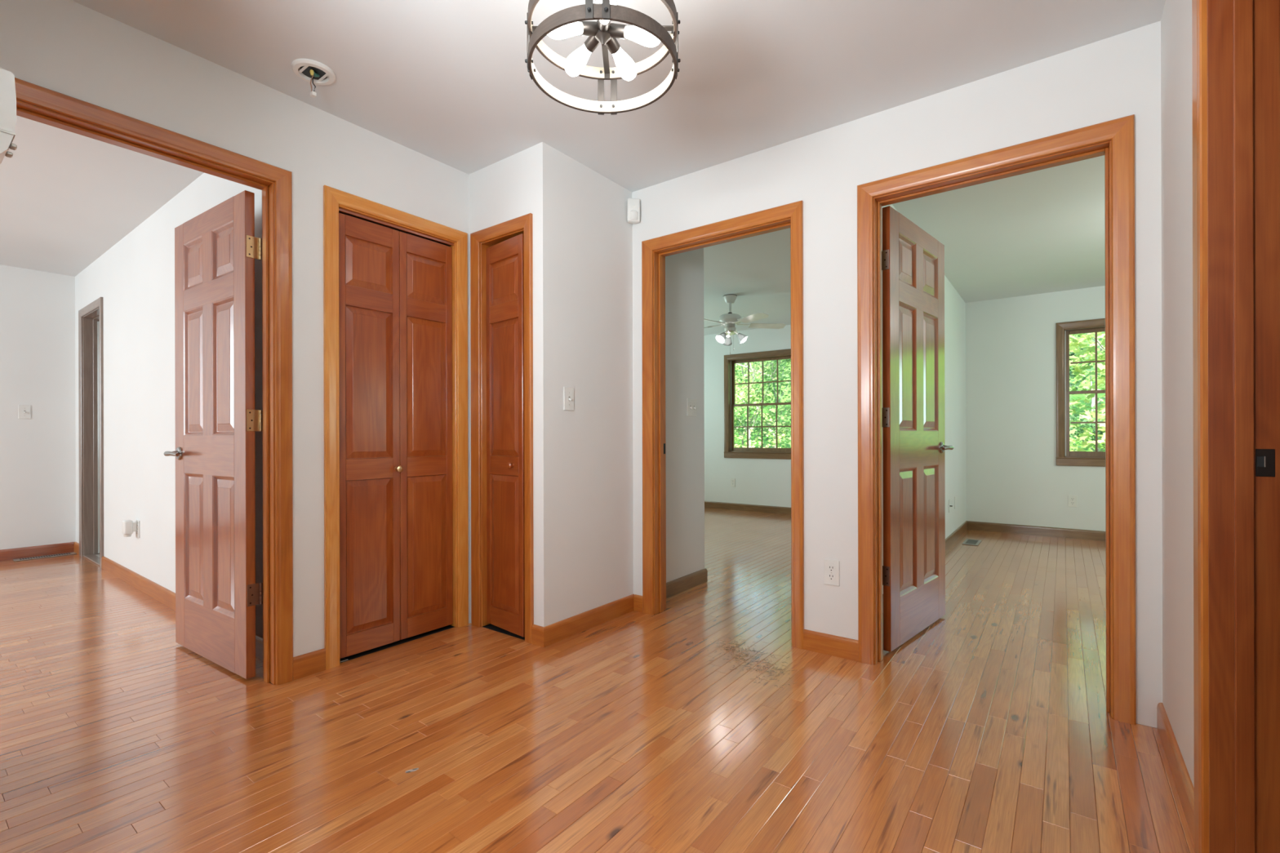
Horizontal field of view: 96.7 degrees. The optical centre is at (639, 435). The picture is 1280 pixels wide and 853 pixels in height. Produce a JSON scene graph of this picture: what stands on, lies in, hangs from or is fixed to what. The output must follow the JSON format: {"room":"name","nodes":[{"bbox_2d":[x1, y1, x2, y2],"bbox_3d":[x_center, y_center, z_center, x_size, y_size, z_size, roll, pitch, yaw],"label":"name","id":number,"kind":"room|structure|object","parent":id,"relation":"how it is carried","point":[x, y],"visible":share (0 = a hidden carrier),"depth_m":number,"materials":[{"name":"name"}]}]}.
{"room":"home hallway","nodes":[
{"label":"home hallway","id":0,"kind":"room"},
{"bbox_2d":[0,264,75,550],"bbox_3d":[-6.321,-0.185,3.173,0.110,2.400,4.544,0,0,37],"label":"wall","id":1,"kind":"structure","parent":0,"point":[37,454],"depth_m":4.78,"materials":[{"name":"paint"}]},
{"bbox_2d":[17,404,31,418],"bbox_3d":[-5.093,-0.200,4.713,0.021,0.115,0.070,0,0,37],"label":"light switch","id":2,"kind":"object","parent":1,"relation":"attached to","point":[24,411],"visible":1,"depth_m":4.72,"materials":[{"name":"white plastic"}]},
{"bbox_2d":[0,542,74,560],"bbox_3d":[-6.273,0.970,3.130,0.014,0.090,4.530,0,0,37],"label":"baseboard","id":3,"kind":"structure","parent":1,"relation":"attached to","point":[63,548],"depth_m":4.76,"materials":[{"name":"brown wood"}]},
{"bbox_2d":[75,173,262,638],"bbox_3d":[-3.226,-0.193,3.773,4.360,2.400,0.114,0,0,37],"label":"wall","id":4,"kind":"structure","parent":0,"point":[135,277],"depth_m":3.66,"materials":[{"name":"paint"}]},
{"bbox_2d":[73,542,79,555],"bbox_3d":[-4.824,0.966,4.884,0.245,0.090,0.014,0,0,37],"label":"baseboard","id":5,"kind":"structure","parent":4,"relation":"attached to","point":[76,544],"depth_m":4.88,"materials":[{"name":"brown wood"}]},
{"bbox_2d":[78,297,103,568],"bbox_3d":[-4.385,-0.025,4.623,0.775,2.070,0.132,0,0,37],"label":"door","id":6,"kind":"structure","parent":4,"relation":"in","point":[89,315],"depth_m":4.79,"materials":[{"name":"wood"}]},
{"bbox_2d":[97,321,99,553],"bbox_3d":[-4.304,0.011,4.878,0.620,1.973,0.093,0,0,-9],"label":"slab door","id":7,"kind":"structure","parent":6,"relation":"attached to","point":[98,322],"depth_m":4.84,"materials":[{"name":"grey wood"}]},
{"bbox_2d":[136,520,139,537],"bbox_3d":[-3.333,0.617,3.777,0.070,0.115,0.008,0,0,37],"label":"wall outlet","id":8,"kind":"object","parent":4,"relation":"attached to","point":[137,521],"visible":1,"depth_m":3.76,"materials":[{"name":"white plastic"}]},
{"bbox_2d":[121,520,137,537],"bbox_3d":[-3.375,0.610,3.763,0.066,0.108,0.066,0,0,37],"label":"plug","id":9,"kind":"object","parent":8,"relation":"attached to","point":[128,526],"visible":1,"depth_m":3.74,"materials":[{"name":"white plastic"}]},
{"bbox_2d":[101,555,262,661],"bbox_3d":[-2.808,0.961,3.384,3.230,0.090,0.014,0,0,37],"label":"baseboard","id":10,"kind":"structure","parent":4,"relation":"attached to","point":[163,595],"depth_m":3.63,"materials":[{"name":"brown wood"}]},
{"bbox_2d":[0,0,470,657],"bbox_3d":[-2.535,-0.195,0.957,0.110,2.400,5.510,0,0,37],"label":"wall","id":11,"kind":"structure","parent":0,"point":[68,47],"depth_m":2.35,"materials":[{"name":"paint"}]},
{"bbox_2d":[14,77,293,684],"bbox_3d":[-2.048,-0.039,2.240,0.897,2.084,0.896,0,0,37],"label":"door","id":12,"kind":"structure","parent":11,"relation":"in","point":[34,102],"depth_m":2.34,"materials":[{"name":"brown wood"}]},
{"bbox_2d":[293,648,325,679],"bbox_3d":[-1.389,0.957,2.390,0.014,0.090,0.129,0,0,37],"label":"baseboard","id":13,"kind":"structure","parent":11,"relation":"attached to","point":[313,662],"depth_m":2.38,"materials":[{"name":"brown wood"}]},
{"bbox_2d":[323,185,468,670],"bbox_3d":[-1.178,-0.037,2.765,0.128,2.076,0.728,0,0,37],"label":"door","id":14,"kind":"structure","parent":11,"relation":"in","point":[333,198],"depth_m":2.54,"materials":[{"name":"brown wood"}]},
{"bbox_2d":[338,207,453,662],"bbox_3d":[-1.156,-0.004,2.749,0.074,2.009,0.594,0,0,37],"label":"bifold door","id":15,"kind":"structure","parent":14,"relation":"attached to","point":[395,282],"depth_m":2.73,"materials":[{"name":"brown wood"}]},
{"bbox_2d":[468,142,559,626],"bbox_3d":[-0.653,-0.200,2.923,0.563,2.400,0.110,0,0,37],"label":"wall","id":16,"kind":"structure","parent":0,"point":[526,181],"depth_m":2.75,"materials":[{"name":"paint"}]},
{"bbox_2d":[470,213,533,643],"bbox_3d":[-0.675,-0.037,2.928,0.462,2.074,0.128,0,0,37],"label":"door","id":17,"kind":"structure","parent":16,"relation":"attached to","point":[481,240],"depth_m":2.98,"materials":[{"name":"brown wood"}]},
{"bbox_2d":[486,233,524,636],"bbox_3d":[-0.699,-0.003,2.902,0.337,1.978,0.059,0,0,43],"label":"door","id":18,"kind":"structure","parent":17,"relation":"attached to","point":[505,505],"depth_m":2.89,"materials":[{"name":"brown wood"}]},
{"bbox_2d":[531,624,543,647],"bbox_3d":[-0.484,0.955,2.722,0.084,0.090,0.014,0,0,37],"label":"baseboard","id":19,"kind":"structure","parent":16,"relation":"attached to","point":[537,631],"depth_m":2.72,"materials":[{"name":"brown wood"}]},
{"bbox_2d":[0,0,1165,335],"bbox_3d":[-0.599,-1.460,2.718,10.000,0.120,11.050,0,0,37],"label":"ceiling","id":20,"kind":"structure","parent":0,"point":[449,82],"depth_m":2.36,"materials":[{"name":"paint"}]},
{"bbox_2d":[291,58,335,97],"bbox_3d":[-1.251,-1.352,2.183,0.148,0.096,0.148,0,0,37],"label":"smoke detector","id":21,"kind":"object","parent":20,"relation":"attached to","point":[311,71],"visible":1,"depth_m":2.18,"materials":[{"name":"white plastic"}]},
{"bbox_2d":[524,0,680,115],"bbox_3d":[-0.102,-1.201,1.569,0.407,0.401,0.407,0,0,24],"label":"chandelier","id":22,"kind":"object","parent":20,"relation":"hanging from","point":[644,30],"visible":1,"depth_m":1.58,"materials":[{"name":"grey metal"}]},
{"bbox_2d":[546,21,598,39],"bbox_3d":[-0.179,-1.095,1.537,0.096,0.072,0.150,0,0,37],"label":"bulb","id":23,"kind":"object","parent":22,"relation":"attached to","point":[590,28],"depth_m":1.53,"materials":[{"name":"glass"}]},
{"bbox_2d":[564,35,599,76],"bbox_3d":[-0.154,-1.095,1.632,0.163,0.072,0.062,0,0,37],"label":"bulb","id":24,"kind":"object","parent":22,"relation":"attached to","point":[575,64],"depth_m":1.63,"materials":[{"name":"glass"}]},
{"bbox_2d":[595,0,616,31],"bbox_3d":[-0.091,-1.095,1.486,0.126,0.072,0.130,0,0,37],"label":"bulb","id":25,"kind":"object","parent":22,"relation":"attached to","point":[602,25],"depth_m":1.53,"materials":[{"name":"glass"}]},
{"bbox_2d":[604,37,636,80],"bbox_3d":[-0.066,-1.095,1.643,0.057,0.072,0.164,0,0,37],"label":"bulb","id":26,"kind":"object","parent":22,"relation":"attached to","point":[626,67],"depth_m":1.65,"materials":[{"name":"glass"}]},
{"bbox_2d":[608,22,660,47],"bbox_3d":[-0.019,-1.095,1.557,0.153,0.072,0.091,0,0,37],"label":"bulb","id":27,"kind":"object","parent":22,"relation":"attached to","point":[634,33],"depth_m":1.54,"materials":[{"name":"glass"}]},
{"bbox_2d":[703,294,786,354],"bbox_3d":[0.871,-1.111,5.707,1.088,0.587,1.096,0,0,37],"label":"ceiling fan","id":28,"kind":"object","parent":20,"relation":"hanging from","point":[730,320],"visible":1,"depth_m":5.66,"materials":[{"name":"white metal"}]},
{"bbox_2d":[0,507,1195,852],"bbox_3d":[-0.675,1.019,2.623,9.820,0.062,10.600,0,0,37],"label":"floor","id":29,"kind":"structure","parent":0,"point":[990,729],"depth_m":1.92,"materials":[{"name":"brown wood"}]},
{"bbox_2d":[13,551,76,561],"bbox_3d":[-4.971,1.007,4.760,0.110,0.006,0.360,0,0,37],"label":"floor vent","id":30,"kind":"object","parent":29,"relation":"in","point":[72,553],"visible":1,"depth_m":4.75,"materials":[{"name":"metal"}]},
{"bbox_2d":[404,768,418,773],"bbox_3d":[-0.681,0.999,1.701,0.039,0.001,0.015,0,0,-28],"label":"paint smudge","id":31,"kind":"object","parent":29,"relation":"on","point":[414,769],"visible":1,"depth_m":1.70,"materials":[{"name":"beige paint"}]},
{"bbox_2d":[709,635,796,689],"bbox_3d":[0.491,0.994,2.552,0.335,0.005,0.604,0,0,-34],"label":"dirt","id":32,"kind":"object","parent":29,"relation":"on","point":[732,650],"visible":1,"depth_m":2.53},
{"bbox_2d":[961,538,981,545],"bbox_3d":[3.086,0.986,5.293,0.126,0.006,0.310,0,0,37],"label":"floor vent","id":33,"kind":"object","parent":29,"relation":"in","point":[968,541],"visible":1,"depth_m":5.27,"materials":[{"name":"metal"}]},
{"bbox_2d":[559,151,696,621],"bbox_3d":[-0.055,-0.202,3.337,0.123,2.400,1.270,0,0,37],"label":"wall","id":34,"kind":"structure","parent":0,"point":[596,235],"depth_m":3.08,"materials":[{"name":"paint"}]},
{"bbox_2d":[564,386,573,410],"bbox_3d":[-0.349,-0.186,2.842,0.021,0.115,0.070,0,0,37],"label":"light switch","id":35,"kind":"object","parent":34,"relation":"attached to","point":[568,392],"visible":1,"depth_m":2.84,"materials":[{"name":"white plastic"}]},
{"bbox_2d":[543,594,634,647],"bbox_3d":[-0.246,0.954,2.982,0.014,0.090,0.716,0,0,37],"label":"baseboard","id":36,"kind":"structure","parent":34,"relation":"attached to","point":[558,631],"depth_m":2.93,"materials":[{"name":"brown wood"}]},
{"bbox_2d":[666,568,707,598],"bbox_3d":[0.250,0.953,3.628,0.014,0.090,0.692,0,0,37],"label":"baseboard","id":37,"kind":"structure","parent":34,"relation":"attached to","point":[682,584],"depth_m":3.68,"materials":[{"name":"brown wood"}]},
{"bbox_2d":[687,398,696,416],"bbox_3d":[0.349,-0.189,3.760,0.021,0.115,0.116,0,0,37],"label":"light switch","id":38,"kind":"object","parent":34,"relation":"attached to","point":[691,403],"visible":1,"depth_m":3.76,"materials":[{"name":"white plastic"}]},
{"bbox_2d":[695,248,704,571],"bbox_3d":[-1.617,-0.198,5.360,5.046,2.400,0.110,0,0,37],"label":"wall","id":39,"kind":"structure","parent":0,"point":[700,370],"depth_m":3.85,"materials":[{"name":"paint"}]},
{"bbox_2d":[632,21,1162,728],"bbox_3d":[1.827,-0.207,1.952,4.797,2.400,0.110,0,0,37],"label":"wall","id":40,"kind":"structure","parent":0,"point":[1118,76],"depth_m":2.53,"materials":[{"name":"paint"}]},
{"bbox_2d":[626,198,639,223],"bbox_3d":[-0.037,-1.274,3.225,0.072,0.132,0.070,0,0,-8],"label":"sensor","id":41,"kind":"object","parent":40,"relation":"attached to","point":[633,204],"visible":1,"depth_m":3.20,"materials":[{"name":"white plastic"}]},
{"bbox_2d":[633,594,642,612],"bbox_3d":[-0.006,0.953,3.241,0.063,0.090,0.014,0,0,37],"label":"baseboard","id":42,"kind":"structure","parent":40,"relation":"attached to","point":[637,599],"depth_m":3.24,"materials":[{"name":"brown wood"}]},
{"bbox_2d":[641,200,804,648],"bbox_3d":[0.428,-0.052,2.993,0.934,2.098,0.146,0,0,37],"label":"door","id":43,"kind":"structure","parent":40,"relation":"in","point":[654,251],"depth_m":3.12,"materials":[{"name":"brown wood"}]},
{"bbox_2d":[803,629,857,661],"bbox_3d":[0.867,0.951,2.591,0.250,0.090,0.014,0,0,37],"label":"baseboard","id":44,"kind":"structure","parent":40,"relation":"attached to","point":[813,641],"depth_m":2.58,"materials":[{"name":"brown wood"}]},
{"bbox_2d":[823,559,839,586],"bbox_3d":[0.872,0.622,2.591,0.070,0.115,0.008,0,0,37],"label":"wall outlet","id":45,"kind":"object","parent":40,"relation":"attached to","point":[831,567],"visible":1,"depth_m":2.59,"materials":[{"name":"white plastic"}]},
{"bbox_2d":[827,564,835,572],"bbox_3d":[0.870,0.602,2.589,0.034,0.034,0.002,0,0,37],"label":"receptacle","id":46,"kind":"object","parent":45,"relation":"attached to","point":[831,568],"depth_m":2.59,"materials":[{"name":"white plastic"}]},
{"bbox_2d":[827,573,835,581],"bbox_3d":[0.871,0.641,2.589,0.034,0.034,0.002,0,0,37],"label":"receptacle","id":47,"kind":"object","parent":45,"relation":"attached to","point":[831,576],"depth_m":2.59,"materials":[{"name":"white plastic"}]},
{"bbox_2d":[857,114,1136,724],"bbox_3d":[1.612,-0.056,2.608,0.930,2.100,0.942,0,0,37],"label":"door","id":48,"kind":"structure","parent":40,"relation":"in","point":[1114,139],"depth_m":2.49,"materials":[{"name":"brown wood"}]},
{"bbox_2d":[703,285,1105,531],"bbox_3d":[3.163,-0.210,6.345,8.100,2.400,0.140,0,0,37],"label":"wall","id":49,"kind":"structure","parent":0,"point":[1013,476],"depth_m":5.83,"materials":[{"name":"paint"}]},
{"bbox_2d":[730,478,735,487],"bbox_3d":[1.252,0.628,7.676,0.070,0.115,0.008,0,0,37],"label":"wall outlet","id":50,"kind":"object","parent":49,"relation":"attached to","point":[732,480],"visible":1,"depth_m":7.67,"materials":[{"name":"white plastic"}]},
{"bbox_2d":[704,501,791,515],"bbox_3d":[1.659,0.949,7.371,4.258,0.090,0.014,0,0,37],"label":"baseboard","id":51,"kind":"structure","parent":49,"relation":"attached to","point":[733,506],"depth_m":7.53,"materials":[{"name":"brown wood"}]},
{"bbox_2d":[724,348,791,459],"bbox_3d":[1.599,-0.402,7.494,1.038,1.392,0.160,0,0,37],"label":"window","id":52,"kind":"structure","parent":49,"relation":"in","point":[730,361],"depth_m":7.62,"materials":[{"name":"brown wood"}]},
{"bbox_2d":[966,520,1105,541],"bbox_3d":[4.832,0.941,5.010,3.432,0.090,0.014,0,0,37],"label":"baseboard","id":53,"kind":"structure","parent":49,"relation":"attached to","point":[977,526],"depth_m":5.66,"materials":[{"name":"brown wood"}]},
{"bbox_2d":[1067,494,1076,506],"bbox_3d":[4.178,0.629,5.499,0.070,0.115,0.008,0,0,37],"label":"wall outlet","id":54,"kind":"object","parent":49,"relation":"attached to","point":[1072,500],"visible":1,"depth_m":5.50,"materials":[{"name":"white plastic"}]},
{"bbox_2d":[1055,318,1105,466],"bbox_3d":[4.525,-0.410,5.316,1.038,1.392,0.160,0,0,37],"label":"window","id":55,"kind":"structure","parent":49,"relation":"in","point":[1064,456],"depth_m":5.53,"materials":[{"name":"brown wood"}]},
{"bbox_2d":[881,204,965,594],"bbox_3d":[2.159,-0.207,4.389,0.110,2.400,4.197,0,0,37],"label":"wall","id":56,"kind":"structure","parent":0,"point":[954,305],"depth_m":5.39,"materials":[{"name":"paint"}]},
{"bbox_2d":[882,520,967,613],"bbox_3d":[2.208,0.948,4.346,0.014,0.090,4.183,0,0,37],"label":"baseboard","id":57,"kind":"structure","parent":56,"relation":"attached to","point":[950,540],"depth_m":5.34,"materials":[{"name":"brown wood"}]},
{"bbox_2d":[948,499,952,512],"bbox_3d":[2.810,0.633,5.147,0.025,0.115,0.070,0,0,37],"label":"cable plate","id":58,"kind":"object","parent":56,"relation":"attached to","point":[949,505],"visible":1,"depth_m":5.14,"materials":[{"name":"white plastic"}]},
{"bbox_2d":[954,496,955,509],"bbox_3d":[3.004,0.634,5.424,0.006,0.115,0.070,0,0,37],"label":"blank plate","id":59,"kind":"object","parent":56,"relation":"attached to","point":[955,496],"visible":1,"depth_m":5.41,"materials":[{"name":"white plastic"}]},
{"bbox_2d":[1160,0,1194,787],"bbox_3d":[0.230,-0.202,-0.233,0.114,2.400,5.302,0,0,37],"label":"wall","id":60,"kind":"structure","parent":0,"point":[1176,90],"depth_m":1.65,"materials":[{"name":"paint"}]},
{"bbox_2d":[1156,702,1194,843],"bbox_3d":[1.554,0.949,1.650,0.014,0.090,0.704,0,0,37],"label":"baseboard","id":61,"kind":"structure","parent":60,"relation":"attached to","point":[1184,784],"depth_m":1.60,"materials":[{"name":"brown wood"}]},
{"bbox_2d":[1191,0,1279,852],"bbox_3d":[1.106,-0.054,0.958,0.131,2.100,0.937,0,0,37],"label":"door frame","id":62,"kind":"structure","parent":60,"relation":"in","point":[1236,43],"depth_m":1.28,"materials":[{"name":"brown wood"}]},
{"bbox_3d":[-1.518,-0.198,1.185,1.250,2.400,0.110,0,0,37],"label":"wall","id":63,"kind":"structure","parent":0,"visible":0},
{"bbox_2d":[0,68,17,164],"bbox_3d":[-1.176,-0.575,1.035,0.092,0.158,0.058,0,0,37],"label":"wall device","id":64,"kind":"object","parent":63,"relation":"attached to","point":[7,86],"visible":1,"depth_m":1.02,"materials":[{"name":"white plastic"}]},
{"label":"outside","id":65,"kind":"structure","parent":0,"visible":0},
{"bbox_2d":[734,333,1105,451],"bbox_3d":[8.307,-2.147,17.872,36.000,7.588,24.000,0,0,37],"label":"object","id":66,"kind":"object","parent":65,"point":[1075,397],"depth_m":18.43,"materials":[{"name":"green plant"}]},
{"bbox_2d":[734,363,762,444],"bbox_3d":[0.997,-2.008,17.945,5.336,8.035,2.336,0,0,37],"label":"tree","id":67,"kind":"object","parent":66,"relation":"on","point":[741,385],"visible":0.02,"depth_m":16.91,"materials":[{"name":"green plant"}]},
{"bbox_2d":[734,360,791,448],"bbox_3d":[2.317,-1.430,13.483,2.717,6.278,1.706,0,0,37],"label":"tree","id":68,"kind":"object","parent":66,"relation":"on","point":[741,397],"visible":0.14,"depth_m":12.99,"materials":[{"name":"green plant"}]},
{"bbox_2d":[742,360,791,448],"bbox_3d":[5.337,-2.198,14.722,5.353,8.838,2.340,0,0,37],"label":"tree","id":69,"kind":"object","parent":66,"relation":"on","point":[760,363],"visible":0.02,"depth_m":15.44,"materials":[{"name":"green plant"}]},
{"bbox_2d":[757,359,791,448],"bbox_3d":[3.670,-1.108,11.476,2.118,5.655,1.737,0,0,37],"label":"tree","id":70,"kind":"object","parent":66,"relation":"on","point":[786,361],"visible":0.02,"depth_m":11.70,"materials":[{"name":"green plant"}]},
{"bbox_2d":[1069,331,1105,451],"bbox_3d":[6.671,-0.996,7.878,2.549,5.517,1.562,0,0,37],"label":"maple tree","id":71,"kind":"object","parent":66,"relation":"on","point":[1073,344],"visible":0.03,"depth_m":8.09,"materials":[{"name":"green plant"}]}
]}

